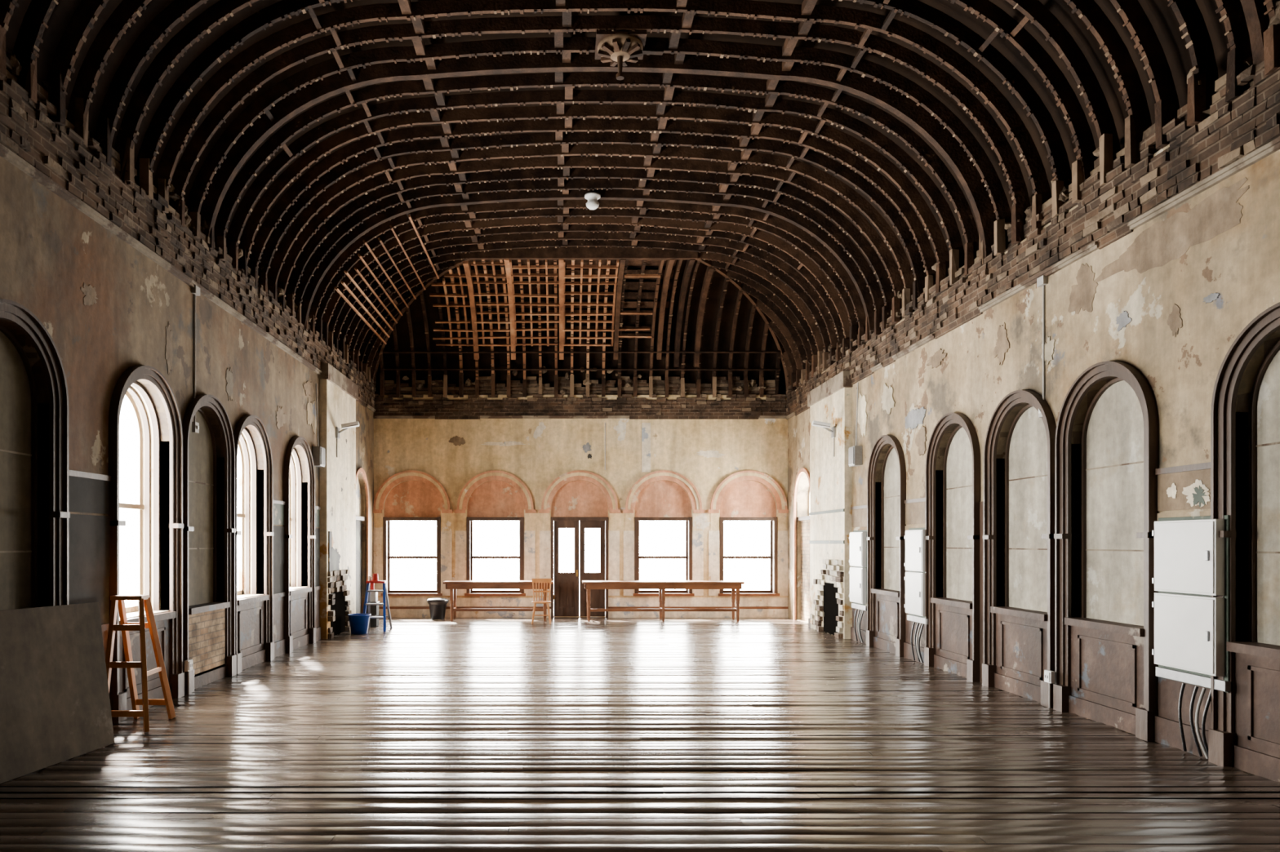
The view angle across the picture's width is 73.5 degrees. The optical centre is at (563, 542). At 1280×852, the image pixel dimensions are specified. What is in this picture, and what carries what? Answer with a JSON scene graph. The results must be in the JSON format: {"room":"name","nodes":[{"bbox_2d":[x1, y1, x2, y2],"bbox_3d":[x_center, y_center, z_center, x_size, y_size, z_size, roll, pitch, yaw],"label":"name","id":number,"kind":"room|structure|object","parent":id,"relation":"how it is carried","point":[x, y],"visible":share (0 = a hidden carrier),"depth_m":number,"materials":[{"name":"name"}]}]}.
{"room":"empty old hall","nodes":[
{"label":"empty old hall","id":0,"kind":"room"},
{"bbox_2d":[0,155,373,677],"bbox_3d":[-4.470,-0.775,8.350,0.360,5.150,22.700,0,0,0],"label":"wall","id":1,"kind":"structure","parent":0,"point":[107,308],"depth_m":8.49,"materials":[{"name":"paint"}]},
{"bbox_2d":[0,298,70,610],"bbox_3d":[-4.425,-0.077,6.580,0.450,3.555,1.400,0,0,0],"label":"trim","id":2,"kind":"structure","parent":1,"relation":"attached to","point":[18,393],"depth_m":7.02,"materials":[{"name":"brown wood"}]},
{"bbox_2d":[108,365,184,722],"bbox_3d":[-4.425,-0.052,8.760,0.450,3.505,1.400,0,0,0],"label":"window","id":3,"kind":"structure","parent":1,"relation":"in","point":[169,624],"depth_m":9.25,"materials":[{"name":"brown wood"}]},
{"bbox_2d":[0,75,376,412],"bbox_3d":[-4.268,-3.300,8.174,0.077,0.721,22.362,0,0,0],"label":"trim","id":4,"kind":"structure","parent":1,"relation":"attached to","point":[57,159],"depth_m":8.60,"materials":[{"name":"brown brick"}]},
{"bbox_2d":[68,470,320,710],"bbox_3d":[-4.280,0.535,6.000,0.041,2.330,17.990,0,0,0],"label":"panelling","id":5,"kind":"structure","parent":1,"relation":"attached to","point":[89,535],"depth_m":7.86,"materials":[{"name":"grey wood"}]},
{"bbox_2d":[191,284,199,433],"bbox_3d":[-4.272,-2.130,9.930,0.054,1.700,0.120,0,0,0],"label":"conduit","id":6,"kind":"object","parent":1,"relation":"attached to","point":[196,290],"visible":1,"depth_m":9.92,"materials":[{"name":"grey metal"}]},
{"bbox_2d":[188,608,225,676],"bbox_3d":[-4.285,1.180,10.250,0.030,0.760,1.040,0,0,0],"label":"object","id":7,"kind":"structure","parent":1,"relation":"attached to","point":[206,630],"depth_m":10.23,"materials":[{"name":"brick"}]},
{"bbox_2d":[182,394,236,693],"bbox_3d":[-4.425,-0.037,10.270,0.450,3.475,1.400,0,0,0],"label":"trim","id":8,"kind":"structure","parent":1,"relation":"attached to","point":[200,481],"depth_m":10.54,"materials":[{"name":"brown wood"}]},
{"bbox_2d":[232,414,274,674],"bbox_3d":[-4.425,-0.022,11.700,0.450,3.445,1.400,0,0,0],"label":"window","id":9,"kind":"structure","parent":1,"relation":"in","point":[254,612],"depth_m":12.19,"materials":[{"name":"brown wood"}]},
{"bbox_2d":[283,436,315,653],"bbox_3d":[-4.425,-0.007,13.800,0.450,3.415,1.400,0,0,0],"label":"window","id":10,"kind":"structure","parent":1,"relation":"in","point":[300,629],"depth_m":14.29,"materials":[{"name":"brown wood"}]},
{"bbox_2d":[312,383,324,466],"bbox_3d":[-4.222,-2.035,14.750,0.154,1.430,0.280,0,0,0],"label":"junction box","id":11,"kind":"object","parent":1,"relation":"attached to","point":[318,452],"visible":0.94,"depth_m":14.63,"materials":[{"name":"grey metal"}]},
{"bbox_2d":[318,363,358,639],"bbox_3d":[-4.189,-0.726,16.100,0.235,4.869,2.200,0,0,0],"label":"pilaster","id":12,"kind":"object","parent":1,"relation":"attached to","point":[338,394],"visible":0.98,"depth_m":15.71,"materials":[{"name":"paint"}]},
{"bbox_2d":[335,421,359,457],"bbox_3d":[-3.939,-1.887,15.596,0.460,0.634,0.348,0,0,0],"label":"floodlight","id":13,"kind":"object","parent":12,"relation":"attached to","point":[344,427],"visible":1,"depth_m":15.61,"materials":[{"name":"grey metal"}]},
{"bbox_2d":[355,467,368,613],"bbox_3d":[-4.455,0.060,18.050,0.390,3.280,1.360,0,0,0],"label":"trim","id":14,"kind":"structure","parent":1,"relation":"attached to","point":[358,518],"depth_m":18.43,"materials":[{"name":"beige paint"}]},
{"bbox_2d":[373,395,787,617],"bbox_3d":[0.395,-0.775,19.510,10.088,5.150,0.380,0,0,0],"label":"wall","id":15,"kind":"structure","parent":0,"point":[536,451],"depth_m":19.35,"materials":[{"name":"paint"}]},
{"bbox_2d":[381,517,442,596],"bbox_3d":[-3.430,0.315,19.410,1.380,1.790,0.280,0,0,0],"label":"window","id":16,"kind":"structure","parent":15,"relation":"in","point":[386,521],"depth_m":19.32,"materials":[{"name":"brown wood"}]},
{"bbox_2d":[373,470,452,595],"bbox_3d":[-3.430,-0.217,19.490,1.840,2.835,0.420,0,0,0],"label":"trim","id":17,"kind":"structure","parent":15,"relation":"attached to","point":[424,498],"depth_m":19.33,"materials":[{"name":"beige paint"}]},
{"bbox_2d":[464,517,525,596],"bbox_3d":[-1.540,0.315,19.410,1.380,1.790,0.280,0,0,0],"label":"window","id":18,"kind":"structure","parent":15,"relation":"in","point":[470,593],"depth_m":19.32,"materials":[{"name":"brown wood"}]},
{"bbox_2d":[454,470,536,595],"bbox_3d":[-1.540,-0.217,19.490,1.840,2.835,0.420,0,0,0],"label":"trim","id":19,"kind":"structure","parent":15,"relation":"attached to","point":[491,499],"depth_m":19.33,"materials":[{"name":"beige paint"}]},
{"bbox_2d":[538,470,620,595],"bbox_3d":[0.370,-0.217,19.490,1.840,2.835,0.420,0,0,0],"label":"trim","id":20,"kind":"structure","parent":15,"relation":"attached to","point":[575,499],"depth_m":19.33,"materials":[{"name":"beige paint"}]},
{"bbox_2d":[551,517,608,617],"bbox_3d":[0.370,0.560,19.433,1.300,2.280,0.235,0,0,0],"label":"door","id":21,"kind":"structure","parent":15,"relation":"in","point":[568,592],"depth_m":19.40,"materials":[{"name":"brown wood"}]},
{"bbox_2d":[553,617,605,617],"bbox_3d":[0.370,1.704,19.515,1.300,0.032,0.370,0,0,0],"label":"trim","id":22,"kind":"structure","parent":15,"relation":"attached to","point":[553,617],"depth_m":19.33,"materials":[{"name":"brown wood"}]},
{"bbox_2d":[373,394,787,419],"bbox_3d":[0.395,-3.083,19.319,9.403,0.565,0.077,0,0,0],"label":"trim","id":23,"kind":"structure","parent":15,"relation":"attached to","point":[751,407],"depth_m":19.32,"materials":[{"name":"brown brick"}]},
{"bbox_2d":[377,598,788,617],"bbox_3d":[0.395,1.475,19.328,9.390,0.450,0.046,0,0,0],"label":"baseboard","id":24,"kind":"structure","parent":15,"relation":"attached to","point":[398,607],"depth_m":19.32,"materials":[{"name":"beige paint"}]},
{"bbox_2d":[622,470,704,595],"bbox_3d":[2.270,-0.217,19.490,1.840,2.835,0.420,0,0,0],"label":"trim","id":25,"kind":"structure","parent":15,"relation":"attached to","point":[650,496],"depth_m":19.33,"materials":[{"name":"beige paint"}]},
{"bbox_2d":[632,517,694,596],"bbox_3d":[2.270,0.315,19.410,1.380,1.790,0.280,0,0,0],"label":"window","id":26,"kind":"structure","parent":15,"relation":"in","point":[687,593],"depth_m":19.32,"materials":[{"name":"brown wood"}]},
{"bbox_2d":[707,470,788,595],"bbox_3d":[4.200,-0.217,19.490,1.840,2.835,0.420,0,0,0],"label":"trim","id":27,"kind":"structure","parent":15,"relation":"attached to","point":[735,496],"depth_m":19.33,"materials":[{"name":"beige paint"}]},
{"bbox_2d":[718,517,779,596],"bbox_3d":[4.200,0.315,19.410,1.380,1.790,0.280,0,0,0],"label":"window","id":28,"kind":"structure","parent":15,"relation":"in","point":[772,592],"depth_m":19.32,"materials":[{"name":"brown wood"}]},
{"bbox_2d":[5,0,1230,395],"bbox_3d":[0.395,-4.655,8.145,9.870,2.610,22.890,0,0,0],"label":"ceiling","id":29,"kind":"structure","parent":0,"point":[1162,18],"depth_m":9.96,"materials":[{"name":"brown wood"}]},
{"bbox_2d":[0,0,1279,397],"bbox_3d":[0.395,-4.606,8.323,9.790,2.628,22.387,0,0,0],"label":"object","id":30,"kind":"structure","parent":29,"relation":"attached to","point":[651,211],"depth_m":11.06,"materials":[{"name":"brown wood"}]},
{"bbox_2d":[584,191,600,209],"bbox_3d":[0.480,-5.590,14.000,0.260,0.220,0.260,0,0,0],"label":"ceiling light","id":31,"kind":"object","parent":30,"relation":"attached to","point":[592,197],"visible":1,"depth_m":13.93,"materials":[{"name":"white ceramic"}]},
{"bbox_2d":[595,29,663,79],"bbox_3d":[0.764,-5.513,9.750,0.787,0.405,0.520,0,0,0],"label":"boss","id":32,"kind":"object","parent":30,"relation":"attached to","point":[620,46],"visible":1,"depth_m":9.64,"materials":[{"name":"brown wood"}]},
{"bbox_2d":[0,617,1279,851],"bbox_3d":[0.395,1.738,8.244,9.630,0.103,22.488,0,0,0],"label":"floor","id":33,"kind":"structure","parent":0,"point":[418,735],"depth_m":6.74,"materials":[{"name":"brown wood"}]},
{"bbox_2d":[0,602,114,783],"bbox_3d":[-4.020,1.085,6.046,0.216,1.216,2.499,0,0,6],"label":"board","id":34,"kind":"object","parent":33,"relation":"on","point":[55,702],"visible":1,"depth_m":6.59,"materials":[{"name":"grey wood"}]},
{"bbox_2d":[105,595,175,733],"bbox_3d":[-3.930,1.095,7.935,0.480,1.210,0.692,0,0,0],"label":"stepladder","id":35,"kind":"object","parent":33,"relation":"on","point":[144,601],"visible":0.94,"depth_m":7.85,"materials":[{"name":"orange wood"}]},
{"bbox_2d":[184,659,192,694],"bbox_3d":[-4.173,1.500,9.520,0.052,0.380,0.120,0,0,0],"label":"power socket","id":36,"kind":"object","parent":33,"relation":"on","point":[188,664],"visible":1,"depth_m":9.50,"materials":[{"name":"white plastic"}]},
{"bbox_2d":[347,613,370,634],"bbox_3d":[-3.800,1.514,15.900,0.422,0.360,0.422,0,0,0],"label":"bucket","id":37,"kind":"object","parent":33,"relation":"on","point":[359,623],"visible":1,"depth_m":15.76,"materials":[{"name":"blue plastic"}]},
{"bbox_2d":[365,579,379,626],"bbox_3d":[-3.880,1.222,17.300,0.260,0.944,0.260,0,0,0],"label":"boxes","id":38,"kind":"object","parent":33,"relation":"on","point":[374,595],"visible":0.39,"depth_m":17.20,"materials":[{"name":"cardboard"}]},
{"bbox_2d":[362,573,392,631],"bbox_3d":[-3.620,1.149,16.558,0.494,1.098,0.653,0,0,0],"label":"stepladder","id":39,"kind":"object","parent":33,"relation":"on","point":[375,578],"visible":0.89,"depth_m":16.44,"materials":[{"name":"blue metal"}]},
{"bbox_2d":[426,598,448,619],"bbox_3d":[-2.783,1.469,18.951,0.488,0.450,0.489,0,0,0],"label":"waste bin","id":40,"kind":"object","parent":33,"relation":"on","point":[437,606],"visible":1,"depth_m":18.80,"materials":[{"name":"black plastic"}]},
{"bbox_2d":[443,580,553,621],"bbox_3d":[-1.400,1.267,18.625,2.360,0.854,0.650,0,0,0],"label":"table","id":41,"kind":"object","parent":33,"relation":"on","point":[452,585],"visible":0.88,"depth_m":18.34,"materials":[{"name":"brown wood"}]},
{"bbox_2d":[531,578,551,624],"bbox_3d":[-0.460,1.231,17.979,0.420,0.932,0.470,0,0,0],"label":"spindle chair","id":42,"kind":"object","parent":33,"relation":"on","point":[533,580],"visible":1,"depth_m":18.13,"materials":[{"name":"orange wood"}]},
{"bbox_2d":[582,580,744,622],"bbox_3d":[2.150,1.267,18.575,3.460,0.854,0.650,0,0,0],"label":"table","id":43,"kind":"object","parent":33,"relation":"on","point":[661,585],"visible":1,"depth_m":18.29,"materials":[{"name":"brown wood"}]},
{"bbox_2d":[848,530,866,643],"bbox_3d":[5.008,0.737,14.495,0.125,1.894,0.710,0,0,0],"label":"tall cabinet","id":44,"kind":"object","parent":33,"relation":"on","point":[858,542],"visible":1,"depth_m":14.36,"materials":[{"name":"white metal"}]},
{"bbox_2d":[904,528,928,663],"bbox_3d":[5.008,0.737,12.105,0.125,1.894,0.690,0,0,0],"label":"tall cabinet","id":45,"kind":"object","parent":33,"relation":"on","point":[915,541],"visible":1,"depth_m":12.02,"materials":[{"name":"white metal"}]},
{"bbox_2d":[1044,670,1054,708],"bbox_3d":[4.963,1.500,8.720,0.052,0.380,0.120,0,0,0],"label":"power socket","id":46,"kind":"object","parent":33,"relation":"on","point":[1049,676],"visible":1,"depth_m":8.70,"materials":[{"name":"white plastic"}]},
{"bbox_2d":[1151,515,1232,759],"bbox_3d":[5.008,0.737,6.845,0.125,1.894,0.770,0,0,0],"label":"electrical box","id":47,"kind":"object","parent":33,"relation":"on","point":[1192,564],"visible":1,"depth_m":6.74,"materials":[{"name":"white metal"}]},
{"bbox_2d":[787,144,1279,773],"bbox_3d":[5.257,-0.775,8.350,0.366,5.150,22.700,0,0,0],"label":"wall","id":48,"kind":"structure","parent":0,"point":[1168,300],"depth_m":7.93,"materials":[{"name":"paint"}]},
{"bbox_2d":[793,467,809,622],"bbox_3d":[5.245,0.060,18.050,0.390,3.280,1.360,0,0,0],"label":"trim","id":49,"kind":"structure","parent":48,"relation":"in","point":[805,521],"depth_m":18.42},
{"bbox_2d":[807,371,853,639],"bbox_3d":[4.980,-0.656,16.100,0.234,4.728,2.200,0,0,0],"label":"pilaster","id":50,"kind":"object","parent":48,"relation":"attached to","point":[830,477],"visible":0.98,"depth_m":15.77,"materials":[{"name":"paint"}]},
{"bbox_2d":[811,420,835,457],"bbox_3d":[4.729,-1.887,15.496,0.460,0.634,0.348,0,0,0],"label":"floodlight","id":51,"kind":"object","parent":50,"relation":"attached to","point":[824,425],"visible":1,"depth_m":15.49,"materials":[{"name":"grey metal"}]},
{"bbox_2d":[848,382,862,466],"bbox_3d":[5.012,-2.035,14.650,0.154,1.430,0.280,0,0,0],"label":"junction box","id":52,"kind":"object","parent":48,"relation":"attached to","point":[855,453],"visible":1,"depth_m":14.55,"materials":[{"name":"grey metal"}]},
{"bbox_2d":[866,435,906,657],"bbox_3d":[5.215,0.007,13.360,0.450,3.385,1.400,0,0,0],"label":"arched window","id":53,"kind":"structure","parent":48,"relation":"attached to","point":[886,610],"depth_m":13.59,"materials":[{"name":"brown wood"}]},
{"bbox_2d":[924,413,980,682],"bbox_3d":[5.215,0.007,11.100,0.450,3.385,1.400,0,0,0],"label":"arched window","id":54,"kind":"structure","parent":48,"relation":"attached to","point":[953,629],"depth_m":11.27,"materials":[{"name":"brown wood"}]},
{"bbox_2d":[982,390,1056,708],"bbox_3d":[5.215,0.007,9.470,0.450,3.385,1.400,0,0,0],"label":"arched window","id":55,"kind":"structure","parent":48,"relation":"attached to","point":[1019,634],"depth_m":9.62,"materials":[{"name":"brown wood"}]},
{"bbox_2d":[850,462,1210,757],"bbox_3d":[5.071,0.535,6.000,0.041,2.330,17.990,0,0,0],"label":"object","id":56,"kind":"structure","parent":48,"relation":"attached to","point":[1184,487],"depth_m":7.14,"materials":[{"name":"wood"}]},
{"bbox_2d":[785,57,1279,419],"bbox_3d":[5.058,-3.140,8.175,0.078,0.721,22.363,0,0,0],"label":"trim","id":57,"kind":"structure","parent":48,"relation":"attached to","point":[1237,134],"depth_m":8.01,"materials":[{"name":"brown brick"}]},
{"bbox_2d":[1036,275,1048,417],"bbox_3d":[5.062,-2.070,9.020,0.054,1.480,0.120,0,0,0],"label":"conduit","id":58,"kind":"object","parent":48,"relation":"attached to","point":[1042,281],"visible":0.88,"depth_m":9.01,"materials":[{"name":"grey metal"}]},
{"bbox_2d":[1053,361,1158,742],"bbox_3d":[5.215,0.007,7.990,0.450,3.385,1.400,0,0,0],"label":"arched window","id":59,"kind":"structure","parent":48,"relation":"attached to","point":[1105,668],"depth_m":8.10,"materials":[{"name":"brown wood"}]},
{"bbox_2d":[1208,302,1279,782],"bbox_3d":[5.215,0.007,5.900,0.450,3.385,1.400,0,0,0],"label":"arched window","id":60,"kind":"structure","parent":48,"relation":"attached to","point":[1244,732],"depth_m":6.40,"materials":[{"name":"brown wood"}]}
]}

